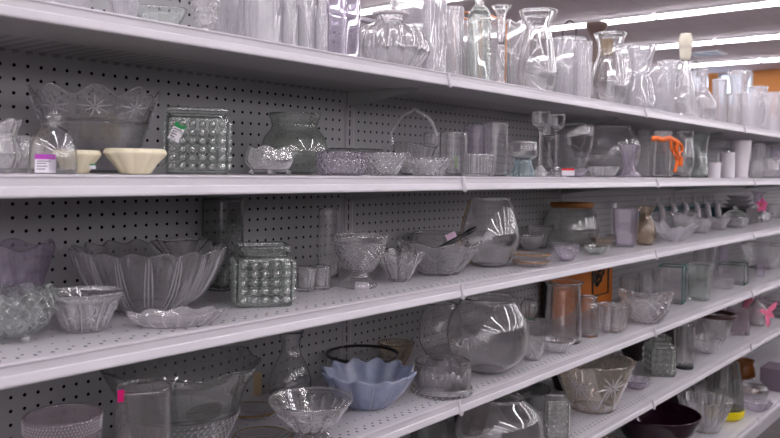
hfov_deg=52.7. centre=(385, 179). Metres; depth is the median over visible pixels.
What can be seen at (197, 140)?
glass canister
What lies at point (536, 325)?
drinking glass
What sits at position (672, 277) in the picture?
tank
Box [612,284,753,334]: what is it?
shelf
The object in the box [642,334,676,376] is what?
canister
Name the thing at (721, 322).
glass bowl
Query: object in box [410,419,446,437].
glass vase
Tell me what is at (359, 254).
compote
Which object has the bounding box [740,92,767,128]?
glass mug
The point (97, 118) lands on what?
bowl
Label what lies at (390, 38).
glass vase
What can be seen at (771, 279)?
shelf
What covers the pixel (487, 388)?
shelf
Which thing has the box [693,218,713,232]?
glass bowl
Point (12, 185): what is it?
shelf
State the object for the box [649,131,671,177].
glass vase
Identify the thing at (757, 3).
strip light
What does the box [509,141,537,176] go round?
footed bowl
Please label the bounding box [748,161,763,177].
glass cup
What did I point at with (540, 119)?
cup
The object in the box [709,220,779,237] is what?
shelf
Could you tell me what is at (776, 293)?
shelf
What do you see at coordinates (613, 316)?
glass cup
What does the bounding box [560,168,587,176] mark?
glass dish
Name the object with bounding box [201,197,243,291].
glass vase
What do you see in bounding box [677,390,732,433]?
bowl
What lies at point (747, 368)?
pot
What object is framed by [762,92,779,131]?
glass mug
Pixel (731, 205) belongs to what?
glass plate
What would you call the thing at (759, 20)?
ceiling
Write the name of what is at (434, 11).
glass vase
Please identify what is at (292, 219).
panel
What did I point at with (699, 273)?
glass vase
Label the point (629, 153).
vase
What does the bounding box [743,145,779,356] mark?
panel
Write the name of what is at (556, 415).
glass vase
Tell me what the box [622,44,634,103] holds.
glass vase
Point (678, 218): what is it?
dish
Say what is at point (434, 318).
bowl
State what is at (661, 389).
shelf
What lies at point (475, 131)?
glass vase
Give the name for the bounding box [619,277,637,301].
drinking glass
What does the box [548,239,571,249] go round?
glass bowl
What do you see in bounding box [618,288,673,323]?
crystal bowl
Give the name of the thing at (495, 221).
glass vase
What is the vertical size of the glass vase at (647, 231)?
0.146 m
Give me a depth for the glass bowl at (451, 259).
2.00 m
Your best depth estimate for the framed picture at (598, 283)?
3.23 m
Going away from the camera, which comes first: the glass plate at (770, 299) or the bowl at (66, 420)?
the bowl at (66, 420)
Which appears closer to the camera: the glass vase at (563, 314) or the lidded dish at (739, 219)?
the glass vase at (563, 314)
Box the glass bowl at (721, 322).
[697,310,736,339]
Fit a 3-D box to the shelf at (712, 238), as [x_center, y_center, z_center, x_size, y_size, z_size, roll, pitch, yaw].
[1.222,0.279,3.404,0.388,0.069,1.217,1,1,40]
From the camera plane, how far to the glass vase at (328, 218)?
1.94 m
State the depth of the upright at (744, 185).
4.92 m
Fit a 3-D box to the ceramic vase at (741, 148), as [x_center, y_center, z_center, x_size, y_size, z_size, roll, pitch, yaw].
[1.822,-0.105,4.040,0.103,0.192,0.103,0,1,-42]
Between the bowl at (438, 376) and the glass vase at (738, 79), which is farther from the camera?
the glass vase at (738, 79)
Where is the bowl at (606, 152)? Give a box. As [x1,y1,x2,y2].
[587,125,640,176]
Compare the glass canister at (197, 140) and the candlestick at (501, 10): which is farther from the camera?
the candlestick at (501, 10)
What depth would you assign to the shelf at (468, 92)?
2.34 m
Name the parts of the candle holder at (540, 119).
stem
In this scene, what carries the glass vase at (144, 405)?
on the shelf at (410, 413)
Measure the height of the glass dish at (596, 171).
0.036 m
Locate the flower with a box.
[756,198,766,210]
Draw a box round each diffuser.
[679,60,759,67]
[762,58,779,61]
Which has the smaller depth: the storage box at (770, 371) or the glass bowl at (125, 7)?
the glass bowl at (125, 7)
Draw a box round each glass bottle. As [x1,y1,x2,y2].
[466,0,490,79]
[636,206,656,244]
[748,294,766,325]
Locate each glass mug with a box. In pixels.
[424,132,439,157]
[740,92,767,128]
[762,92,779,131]
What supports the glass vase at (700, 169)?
on the shelf at (680, 183)
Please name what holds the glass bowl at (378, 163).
on the shelf at (12, 185)
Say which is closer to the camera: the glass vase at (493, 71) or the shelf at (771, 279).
the glass vase at (493, 71)
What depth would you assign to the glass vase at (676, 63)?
3.65 m
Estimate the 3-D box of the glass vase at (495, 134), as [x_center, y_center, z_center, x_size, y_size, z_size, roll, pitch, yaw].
[0.324,-0.090,2.321,0.074,0.158,0.074,1,1,8]
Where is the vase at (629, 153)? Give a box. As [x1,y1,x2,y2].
[618,145,640,177]
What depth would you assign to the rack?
4.00 m
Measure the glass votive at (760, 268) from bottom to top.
0.066 m
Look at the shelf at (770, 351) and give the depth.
5.08 m
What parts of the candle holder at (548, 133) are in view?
stem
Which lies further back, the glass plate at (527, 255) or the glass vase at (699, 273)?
the glass vase at (699, 273)
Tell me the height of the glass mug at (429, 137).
0.122 m
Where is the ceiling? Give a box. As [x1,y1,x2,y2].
[297,0,779,72]
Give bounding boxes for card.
[254,372,261,395]
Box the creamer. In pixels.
[0,118,22,172]
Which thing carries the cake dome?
on the shelf at (772, 414)
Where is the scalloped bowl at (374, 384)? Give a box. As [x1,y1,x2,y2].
[321,357,416,410]
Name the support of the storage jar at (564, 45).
on the shelf at (468, 92)
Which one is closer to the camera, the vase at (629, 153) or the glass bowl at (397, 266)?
the glass bowl at (397, 266)
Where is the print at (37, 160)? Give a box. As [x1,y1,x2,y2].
[37,160,47,169]
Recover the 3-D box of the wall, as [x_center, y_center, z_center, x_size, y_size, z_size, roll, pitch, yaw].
[8.879,-0.641,17.762,4.000,3.700,0.100,1,1,40]
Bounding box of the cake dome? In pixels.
[742,378,768,398]
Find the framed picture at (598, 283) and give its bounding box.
[543,267,612,317]
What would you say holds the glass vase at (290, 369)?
on the shelf at (410, 413)
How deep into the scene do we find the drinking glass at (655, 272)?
3.58 m
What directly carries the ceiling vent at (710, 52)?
in the ceiling
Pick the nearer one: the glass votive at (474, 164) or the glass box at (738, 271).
the glass votive at (474, 164)
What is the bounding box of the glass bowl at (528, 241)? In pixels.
[520,234,544,249]
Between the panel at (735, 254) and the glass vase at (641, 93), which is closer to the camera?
the glass vase at (641, 93)
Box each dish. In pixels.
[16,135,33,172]
[137,4,186,24]
[150,237,209,255]
[245,145,292,174]
[378,338,414,365]
[554,243,579,261]
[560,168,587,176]
[587,166,618,176]
[626,375,651,389]
[653,220,698,241]
[669,210,697,227]
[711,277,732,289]
[721,206,748,227]
[744,396,772,411]
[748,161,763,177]
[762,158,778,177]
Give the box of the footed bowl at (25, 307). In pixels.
[0,282,57,341]
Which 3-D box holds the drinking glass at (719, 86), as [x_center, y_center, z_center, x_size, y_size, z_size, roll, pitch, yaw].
[1.604,-0.372,3.781,0.067,0.222,0.067,1,1,37]
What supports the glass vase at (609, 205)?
on the shelf at (712, 238)
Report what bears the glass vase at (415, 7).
on the shelf at (468, 92)
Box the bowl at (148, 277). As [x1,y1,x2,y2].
[68,239,226,312]
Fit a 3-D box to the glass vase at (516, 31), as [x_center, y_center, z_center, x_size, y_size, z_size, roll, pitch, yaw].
[0.428,-0.393,2.591,0.104,0.258,0.096,1,1,10]
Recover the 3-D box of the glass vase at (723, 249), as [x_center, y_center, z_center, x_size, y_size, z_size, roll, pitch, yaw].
[1.909,0.435,4.449,0.068,0.171,0.068,1,1,15]
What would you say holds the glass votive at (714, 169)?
on the shelf at (680, 183)
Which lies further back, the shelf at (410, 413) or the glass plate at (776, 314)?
the glass plate at (776, 314)
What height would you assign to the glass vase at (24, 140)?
0.061 m
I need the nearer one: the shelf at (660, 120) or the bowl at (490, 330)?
the bowl at (490, 330)
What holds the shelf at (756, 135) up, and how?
attached to the upright at (674, 190)
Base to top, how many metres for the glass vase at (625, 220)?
0.142 m
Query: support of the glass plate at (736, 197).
on the glass plate at (733, 201)
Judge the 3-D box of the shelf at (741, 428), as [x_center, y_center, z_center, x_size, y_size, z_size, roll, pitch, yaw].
[1.224,1.197,3.402,0.430,0.149,1.217,1,1,40]
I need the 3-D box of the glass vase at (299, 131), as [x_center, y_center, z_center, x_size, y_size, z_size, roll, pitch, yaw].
[-0.209,-0.082,1.804,0.156,0.140,0.156,0,1,-33]
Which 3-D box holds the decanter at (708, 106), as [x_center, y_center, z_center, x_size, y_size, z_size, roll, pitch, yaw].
[1.475,-0.388,3.650,0.116,0.252,0.116,1,1,-8]
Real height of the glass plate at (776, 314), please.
0.020 m
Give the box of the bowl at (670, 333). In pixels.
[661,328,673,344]
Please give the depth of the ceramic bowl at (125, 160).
1.29 m
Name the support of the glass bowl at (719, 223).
on the shelf at (760, 229)
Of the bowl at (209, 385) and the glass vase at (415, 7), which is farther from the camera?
the glass vase at (415, 7)
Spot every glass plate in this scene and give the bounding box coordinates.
[232,426,291,437]
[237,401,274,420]
[511,258,550,266]
[514,251,550,259]
[722,203,754,207]
[724,199,752,203]
[727,195,750,199]
[763,297,779,303]
[763,301,779,307]
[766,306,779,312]
[772,312,779,316]
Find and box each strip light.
[361,3,389,14]
[550,13,655,30]
[653,39,715,48]
[655,58,759,67]
[656,0,779,17]
[716,32,779,42]
[761,56,779,61]
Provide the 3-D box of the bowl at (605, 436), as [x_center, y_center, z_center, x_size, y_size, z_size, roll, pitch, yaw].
[0.846,1.062,2.962,0.232,0.123,0.232,1,1,40]
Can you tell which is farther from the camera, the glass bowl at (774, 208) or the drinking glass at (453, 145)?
the glass bowl at (774, 208)
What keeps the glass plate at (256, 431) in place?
on the shelf at (410, 413)
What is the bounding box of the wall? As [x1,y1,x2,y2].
[752,69,779,91]
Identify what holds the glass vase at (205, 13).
on the shelf at (33, 27)
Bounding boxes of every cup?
[294,266,316,291]
[312,265,331,289]
[491,4,511,43]
[525,334,545,360]
[532,111,550,127]
[542,126,554,138]
[549,114,564,129]
[597,301,629,332]
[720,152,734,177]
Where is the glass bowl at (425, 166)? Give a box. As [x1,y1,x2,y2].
[406,157,451,175]
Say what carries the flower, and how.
attached to the candlestick at (758, 195)
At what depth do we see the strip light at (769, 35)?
13.50 m
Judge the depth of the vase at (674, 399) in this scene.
3.66 m
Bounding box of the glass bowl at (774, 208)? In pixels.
[765,203,779,217]
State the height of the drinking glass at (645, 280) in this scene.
0.107 m
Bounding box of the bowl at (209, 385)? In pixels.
[99,346,261,437]
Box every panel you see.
[0,0,344,437]
[351,23,558,437]
[564,124,673,435]
[675,138,743,385]
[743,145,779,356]
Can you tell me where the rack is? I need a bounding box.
[639,195,721,222]
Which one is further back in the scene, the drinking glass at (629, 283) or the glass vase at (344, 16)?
the drinking glass at (629, 283)
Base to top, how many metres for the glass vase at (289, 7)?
0.273 m
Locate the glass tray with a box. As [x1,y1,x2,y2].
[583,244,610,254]
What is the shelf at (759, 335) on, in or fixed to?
attached to the upright at (674, 190)
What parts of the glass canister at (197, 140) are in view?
lid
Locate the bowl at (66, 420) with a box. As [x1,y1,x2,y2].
[21,403,102,437]
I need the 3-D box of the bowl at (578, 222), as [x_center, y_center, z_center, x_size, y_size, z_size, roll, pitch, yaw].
[0.686,0.163,2.908,0.209,0.160,0.209,1,1,-14]
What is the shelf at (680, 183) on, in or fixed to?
attached to the upright at (561, 196)
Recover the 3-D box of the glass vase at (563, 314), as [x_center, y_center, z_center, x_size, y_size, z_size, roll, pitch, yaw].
[0.576,0.426,2.546,0.127,0.197,0.127,1,1,19]
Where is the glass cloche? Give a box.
[28,111,76,173]
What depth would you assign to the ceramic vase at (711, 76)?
4.25 m
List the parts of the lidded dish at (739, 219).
lid, dish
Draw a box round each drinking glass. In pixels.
[439,132,467,175]
[526,318,544,335]
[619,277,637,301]
[637,273,653,293]
[650,65,675,112]
[652,269,658,292]
[712,78,727,121]
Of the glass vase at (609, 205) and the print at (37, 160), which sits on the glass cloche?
the print at (37, 160)
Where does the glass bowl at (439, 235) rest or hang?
on the shelf at (475, 280)
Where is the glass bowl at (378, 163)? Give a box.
[365,151,408,175]
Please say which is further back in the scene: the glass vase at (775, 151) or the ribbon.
the glass vase at (775, 151)
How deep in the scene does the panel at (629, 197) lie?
3.55 m
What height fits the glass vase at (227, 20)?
0.227 m
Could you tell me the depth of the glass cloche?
1.16 m
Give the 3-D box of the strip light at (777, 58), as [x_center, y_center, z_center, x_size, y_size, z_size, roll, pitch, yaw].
[8.607,-2.425,15.300,2.380,0.078,0.150,1,1,40]
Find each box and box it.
[718,261,748,285]
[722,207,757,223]
[760,361,779,392]
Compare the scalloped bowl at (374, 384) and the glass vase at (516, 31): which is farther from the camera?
the glass vase at (516, 31)
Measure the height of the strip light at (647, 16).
0.078 m
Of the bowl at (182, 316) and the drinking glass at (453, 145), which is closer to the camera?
the bowl at (182, 316)
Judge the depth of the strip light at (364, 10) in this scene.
11.54 m
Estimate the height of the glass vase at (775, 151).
0.198 m
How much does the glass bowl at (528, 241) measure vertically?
0.050 m
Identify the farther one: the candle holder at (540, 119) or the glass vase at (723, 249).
the glass vase at (723, 249)
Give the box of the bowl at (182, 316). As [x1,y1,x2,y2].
[126,306,225,328]
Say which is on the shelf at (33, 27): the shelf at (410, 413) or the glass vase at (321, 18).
the glass vase at (321, 18)
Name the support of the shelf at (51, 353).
attached to the upright
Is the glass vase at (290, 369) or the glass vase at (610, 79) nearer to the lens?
the glass vase at (290, 369)
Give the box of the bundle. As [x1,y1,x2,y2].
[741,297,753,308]
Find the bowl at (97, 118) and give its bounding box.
[28,82,159,172]
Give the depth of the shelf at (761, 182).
3.98 m
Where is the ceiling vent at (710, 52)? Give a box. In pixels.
[691,50,727,56]
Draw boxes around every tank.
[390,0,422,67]
[659,263,686,304]
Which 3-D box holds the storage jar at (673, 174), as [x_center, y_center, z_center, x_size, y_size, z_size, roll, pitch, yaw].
[1.389,-0.114,3.758,0.097,0.202,0.097,2,1,43]
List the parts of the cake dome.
dish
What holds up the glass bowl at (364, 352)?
on the shelf at (410, 413)
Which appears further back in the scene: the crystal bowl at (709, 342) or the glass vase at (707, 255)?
the glass vase at (707, 255)
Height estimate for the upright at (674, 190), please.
1.705 m
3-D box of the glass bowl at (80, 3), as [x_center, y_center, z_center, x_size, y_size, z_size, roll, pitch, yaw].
[-0.550,-0.317,1.321,0.140,0.106,0.140,0,1,-35]
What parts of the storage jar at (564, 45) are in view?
wire handle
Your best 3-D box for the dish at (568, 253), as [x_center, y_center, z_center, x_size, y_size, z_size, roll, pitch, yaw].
[0.555,0.223,2.406,0.062,0.050,0.116,1,1,40]
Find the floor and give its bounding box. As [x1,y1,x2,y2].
[757,417,779,437]
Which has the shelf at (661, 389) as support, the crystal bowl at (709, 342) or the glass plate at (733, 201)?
the crystal bowl at (709, 342)
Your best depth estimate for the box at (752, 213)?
4.38 m
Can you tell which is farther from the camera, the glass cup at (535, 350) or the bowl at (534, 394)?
the bowl at (534, 394)
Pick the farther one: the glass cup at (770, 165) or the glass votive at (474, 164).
the glass cup at (770, 165)
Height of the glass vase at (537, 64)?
0.264 m
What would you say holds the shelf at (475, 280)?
attached to the upright at (349, 110)
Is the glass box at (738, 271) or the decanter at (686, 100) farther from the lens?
the glass box at (738, 271)
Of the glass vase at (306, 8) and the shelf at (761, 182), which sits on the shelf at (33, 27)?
the glass vase at (306, 8)
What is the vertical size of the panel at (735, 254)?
1.590 m
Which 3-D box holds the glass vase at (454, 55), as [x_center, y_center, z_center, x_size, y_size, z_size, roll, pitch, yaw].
[0.188,-0.374,2.213,0.062,0.221,0.062,1,1,26]
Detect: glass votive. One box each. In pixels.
[463,153,493,176]
[707,162,720,177]
[726,93,740,124]
[755,264,764,276]
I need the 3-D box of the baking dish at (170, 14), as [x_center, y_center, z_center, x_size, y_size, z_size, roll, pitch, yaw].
[-0.416,-0.289,1.451,0.096,0.052,0.067,1,1,-16]
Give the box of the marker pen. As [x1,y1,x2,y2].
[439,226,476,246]
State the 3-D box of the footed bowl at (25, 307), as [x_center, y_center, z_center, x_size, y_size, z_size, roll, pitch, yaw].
[-0.571,0.205,1.202,0.128,0.082,0.130,0,1,-41]
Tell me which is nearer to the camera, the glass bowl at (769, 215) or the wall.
the glass bowl at (769, 215)
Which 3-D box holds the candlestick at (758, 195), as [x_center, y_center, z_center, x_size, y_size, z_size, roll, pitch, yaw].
[2.169,0.157,4.579,0.114,0.177,0.114,1,1,-27]
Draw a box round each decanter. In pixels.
[673,33,701,117]
[697,68,716,119]
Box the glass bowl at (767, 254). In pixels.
[740,241,779,269]
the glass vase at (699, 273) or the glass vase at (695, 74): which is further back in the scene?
the glass vase at (695, 74)
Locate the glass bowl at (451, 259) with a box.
[396,236,481,275]
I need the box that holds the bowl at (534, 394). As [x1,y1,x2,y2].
[515,382,550,412]
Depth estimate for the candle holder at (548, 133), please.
2.62 m
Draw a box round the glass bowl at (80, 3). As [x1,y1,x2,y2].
[45,0,92,7]
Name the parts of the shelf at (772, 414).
kick plate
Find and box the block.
[727,307,749,335]
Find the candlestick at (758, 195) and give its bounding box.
[751,191,768,222]
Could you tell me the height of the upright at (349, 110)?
1.705 m
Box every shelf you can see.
[0,0,451,105]
[0,173,466,199]
[0,270,465,389]
[105,378,463,437]
[352,175,659,199]
[354,73,647,123]
[371,244,658,296]
[403,323,656,411]
[447,382,655,437]
[564,176,756,193]
[572,108,746,134]
[592,228,755,257]
[610,415,760,437]
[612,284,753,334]
[620,341,752,405]
[686,178,779,189]
[686,266,779,295]
[694,360,779,437]
[695,305,779,349]
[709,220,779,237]
[710,126,779,147]
[743,336,779,362]
[761,289,779,305]
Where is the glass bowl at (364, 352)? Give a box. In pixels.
[326,344,398,366]
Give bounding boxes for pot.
[736,357,755,379]
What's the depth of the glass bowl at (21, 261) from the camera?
1.30 m
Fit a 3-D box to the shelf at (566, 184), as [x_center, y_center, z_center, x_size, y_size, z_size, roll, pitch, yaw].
[0.442,0.023,2.468,0.388,0.069,1.217,1,1,40]
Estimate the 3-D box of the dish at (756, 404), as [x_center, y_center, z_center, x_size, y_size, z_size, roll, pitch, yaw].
[1.813,1.103,3.853,0.148,0.047,0.147,1,1,0]
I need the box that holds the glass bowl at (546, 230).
[527,225,553,248]
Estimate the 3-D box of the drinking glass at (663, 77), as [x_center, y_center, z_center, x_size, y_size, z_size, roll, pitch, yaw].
[1.157,-0.367,3.288,0.104,0.210,0.104,1,1,37]
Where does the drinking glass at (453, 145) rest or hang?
on the shelf at (566, 184)
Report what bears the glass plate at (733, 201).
on the glass plate at (731, 205)
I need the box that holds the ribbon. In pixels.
[652,136,683,171]
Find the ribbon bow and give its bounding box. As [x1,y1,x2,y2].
[759,302,776,327]
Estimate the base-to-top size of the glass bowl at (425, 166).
0.045 m
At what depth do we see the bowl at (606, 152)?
3.01 m
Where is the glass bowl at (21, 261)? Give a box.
[0,238,55,285]
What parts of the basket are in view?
handle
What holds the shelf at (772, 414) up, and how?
on the floor
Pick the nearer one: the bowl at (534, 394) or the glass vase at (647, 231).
the bowl at (534, 394)
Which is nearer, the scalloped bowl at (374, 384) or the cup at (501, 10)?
the scalloped bowl at (374, 384)
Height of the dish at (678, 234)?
0.084 m
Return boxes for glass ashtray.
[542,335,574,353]
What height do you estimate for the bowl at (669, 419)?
0.168 m
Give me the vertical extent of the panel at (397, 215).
1.590 m
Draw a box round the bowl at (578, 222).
[543,201,600,246]
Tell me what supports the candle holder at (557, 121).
on the shelf at (566, 184)
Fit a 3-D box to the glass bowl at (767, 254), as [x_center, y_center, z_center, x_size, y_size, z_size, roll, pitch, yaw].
[2.236,0.451,4.670,0.226,0.145,0.226,1,1,40]
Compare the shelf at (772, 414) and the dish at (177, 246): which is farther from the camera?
the shelf at (772, 414)
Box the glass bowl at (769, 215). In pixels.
[764,212,773,220]
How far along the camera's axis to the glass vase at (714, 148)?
4.13 m
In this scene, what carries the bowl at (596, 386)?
on the shelf at (630, 406)
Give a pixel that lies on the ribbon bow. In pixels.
(768, 313)
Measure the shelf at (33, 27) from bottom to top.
0.069 m
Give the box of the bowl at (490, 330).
[446,292,528,374]
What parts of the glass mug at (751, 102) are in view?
handle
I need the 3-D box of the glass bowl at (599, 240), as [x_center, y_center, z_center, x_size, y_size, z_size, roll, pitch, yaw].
[0.785,0.229,2.842,0.079,0.034,0.113,1,1,40]
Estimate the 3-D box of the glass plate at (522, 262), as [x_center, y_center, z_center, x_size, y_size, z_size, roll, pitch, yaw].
[0.418,0.239,2.264,0.113,0.017,0.113,1,1,40]
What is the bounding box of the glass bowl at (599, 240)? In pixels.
[591,237,614,244]
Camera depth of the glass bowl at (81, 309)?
1.26 m
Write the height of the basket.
0.180 m
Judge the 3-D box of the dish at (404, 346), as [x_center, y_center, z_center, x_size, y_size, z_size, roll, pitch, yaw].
[0.029,0.488,2.214,0.105,0.064,0.105,1,1,36]
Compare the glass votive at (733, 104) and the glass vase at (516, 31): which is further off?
the glass votive at (733, 104)
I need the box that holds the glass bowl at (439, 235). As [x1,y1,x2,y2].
[412,230,461,240]
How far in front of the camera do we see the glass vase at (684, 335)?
3.24 m
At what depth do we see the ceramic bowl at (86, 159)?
1.26 m
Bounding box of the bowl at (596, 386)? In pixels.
[557,352,635,413]
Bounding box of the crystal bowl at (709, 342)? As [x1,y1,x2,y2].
[695,332,724,353]
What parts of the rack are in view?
arm, arm, rail, arm, arm, arm, rack leg, arm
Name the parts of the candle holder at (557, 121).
stem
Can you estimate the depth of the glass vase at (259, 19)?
1.58 m
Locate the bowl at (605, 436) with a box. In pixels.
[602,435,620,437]
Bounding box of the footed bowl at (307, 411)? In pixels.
[268,386,352,437]
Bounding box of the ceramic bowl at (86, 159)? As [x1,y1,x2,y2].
[77,150,100,173]
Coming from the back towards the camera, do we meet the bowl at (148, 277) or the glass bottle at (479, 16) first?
the glass bottle at (479, 16)
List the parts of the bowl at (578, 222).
lid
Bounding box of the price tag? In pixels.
[445,231,456,240]
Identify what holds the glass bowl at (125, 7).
on the shelf at (33, 27)
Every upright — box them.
[341,93,353,357]
[559,175,563,200]
[672,187,675,263]
[742,185,745,356]
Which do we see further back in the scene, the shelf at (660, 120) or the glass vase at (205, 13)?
the shelf at (660, 120)
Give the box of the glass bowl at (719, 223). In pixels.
[708,217,730,229]
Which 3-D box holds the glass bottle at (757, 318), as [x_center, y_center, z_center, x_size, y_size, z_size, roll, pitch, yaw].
[2.006,0.691,4.245,0.103,0.184,0.102,1,1,-27]
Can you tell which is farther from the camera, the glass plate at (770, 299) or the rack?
the glass plate at (770, 299)
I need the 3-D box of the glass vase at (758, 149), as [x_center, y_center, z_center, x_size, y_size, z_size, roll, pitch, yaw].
[2.218,-0.114,4.682,0.072,0.204,0.072,1,1,32]
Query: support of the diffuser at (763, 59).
attached to the strip light at (777, 58)
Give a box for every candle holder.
[532,111,550,176]
[542,126,554,175]
[549,114,564,176]
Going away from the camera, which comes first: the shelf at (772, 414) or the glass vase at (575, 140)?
the glass vase at (575, 140)
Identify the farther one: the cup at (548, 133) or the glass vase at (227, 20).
the cup at (548, 133)
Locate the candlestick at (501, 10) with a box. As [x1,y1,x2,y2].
[491,4,511,82]
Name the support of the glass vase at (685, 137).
on the shelf at (680, 183)
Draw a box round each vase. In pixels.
[116,378,171,437]
[190,0,220,29]
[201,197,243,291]
[211,0,238,34]
[238,0,282,42]
[261,112,327,174]
[268,329,311,394]
[282,0,296,45]
[298,0,314,48]
[315,0,327,50]
[318,208,339,277]
[327,0,360,56]
[360,9,429,66]
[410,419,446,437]
[422,0,446,71]
[446,5,463,74]
[460,197,519,267]
[463,11,506,82]
[464,124,482,153]
[483,122,508,175]
[506,19,525,84]
[517,7,557,90]
[543,123,594,172]
[543,394,570,437]
[544,278,583,344]
[573,41,592,97]
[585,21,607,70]
[592,30,628,103]
[605,201,616,235]
[613,208,638,247]
[618,145,640,177]
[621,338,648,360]
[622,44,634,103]
[625,44,656,109]
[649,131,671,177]
[658,60,680,81]
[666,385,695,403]
[674,131,694,177]
[674,322,695,369]
[684,262,714,301]
[691,60,700,91]
[691,134,710,177]
[694,247,715,277]
[706,360,744,421]
[708,73,718,93]
[717,244,728,271]
[727,70,750,92]
[730,140,751,177]
[752,143,764,177]
[770,147,779,177]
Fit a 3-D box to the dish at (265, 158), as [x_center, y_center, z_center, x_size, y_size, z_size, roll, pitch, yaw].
[-0.228,-0.038,1.530,0.092,0.057,0.094,1,1,-14]
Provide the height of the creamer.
0.081 m
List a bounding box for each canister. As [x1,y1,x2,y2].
[162,106,231,174]
[229,241,295,307]
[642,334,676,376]
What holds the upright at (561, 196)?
on the floor
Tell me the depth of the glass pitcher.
4.81 m
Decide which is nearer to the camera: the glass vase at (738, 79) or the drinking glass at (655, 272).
the drinking glass at (655, 272)
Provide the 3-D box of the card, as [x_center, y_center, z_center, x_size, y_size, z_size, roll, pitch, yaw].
[-0.309,0.491,1.891,0.022,0.055,0.002,1,1,-20]
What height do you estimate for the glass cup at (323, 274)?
0.051 m
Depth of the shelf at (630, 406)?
2.60 m
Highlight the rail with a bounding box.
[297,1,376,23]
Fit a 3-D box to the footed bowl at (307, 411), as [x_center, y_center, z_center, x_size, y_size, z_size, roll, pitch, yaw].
[-0.154,0.485,1.608,0.173,0.080,0.173,2,1,43]
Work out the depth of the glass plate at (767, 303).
4.58 m
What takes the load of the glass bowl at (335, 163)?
on the shelf at (12, 185)
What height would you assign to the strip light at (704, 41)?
0.078 m
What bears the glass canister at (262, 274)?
on the shelf at (51, 353)
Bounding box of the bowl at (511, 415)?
[455,392,543,437]
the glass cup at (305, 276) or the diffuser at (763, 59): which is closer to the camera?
the glass cup at (305, 276)
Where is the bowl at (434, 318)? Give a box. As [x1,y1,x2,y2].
[418,301,455,354]
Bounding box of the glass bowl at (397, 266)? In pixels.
[379,247,421,281]
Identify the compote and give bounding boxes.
[331,232,387,288]
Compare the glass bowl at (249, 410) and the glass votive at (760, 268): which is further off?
the glass votive at (760, 268)
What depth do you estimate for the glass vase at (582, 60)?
2.64 m
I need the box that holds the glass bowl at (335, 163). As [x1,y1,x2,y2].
[315,150,366,175]
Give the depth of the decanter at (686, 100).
3.48 m
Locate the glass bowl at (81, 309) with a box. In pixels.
[54,285,123,333]
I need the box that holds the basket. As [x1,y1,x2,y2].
[390,108,438,174]
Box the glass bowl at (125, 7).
[109,0,140,16]
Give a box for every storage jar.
[553,20,586,94]
[581,294,598,337]
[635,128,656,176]
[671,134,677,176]
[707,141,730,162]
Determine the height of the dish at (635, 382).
0.033 m
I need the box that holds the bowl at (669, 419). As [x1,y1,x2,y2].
[619,401,701,437]
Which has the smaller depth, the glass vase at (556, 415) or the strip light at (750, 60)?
the glass vase at (556, 415)
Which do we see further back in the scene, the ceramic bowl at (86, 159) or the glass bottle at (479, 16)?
the glass bottle at (479, 16)
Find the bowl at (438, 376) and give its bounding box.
[410,354,473,399]
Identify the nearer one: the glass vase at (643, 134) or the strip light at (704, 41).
the glass vase at (643, 134)
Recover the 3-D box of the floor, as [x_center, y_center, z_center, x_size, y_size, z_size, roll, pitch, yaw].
[7.773,1.444,1.903,36.400,0.100,25.600,1,1,40]
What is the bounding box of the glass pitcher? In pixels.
[748,86,767,128]
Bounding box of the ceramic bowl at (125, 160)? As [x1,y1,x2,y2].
[103,148,166,173]

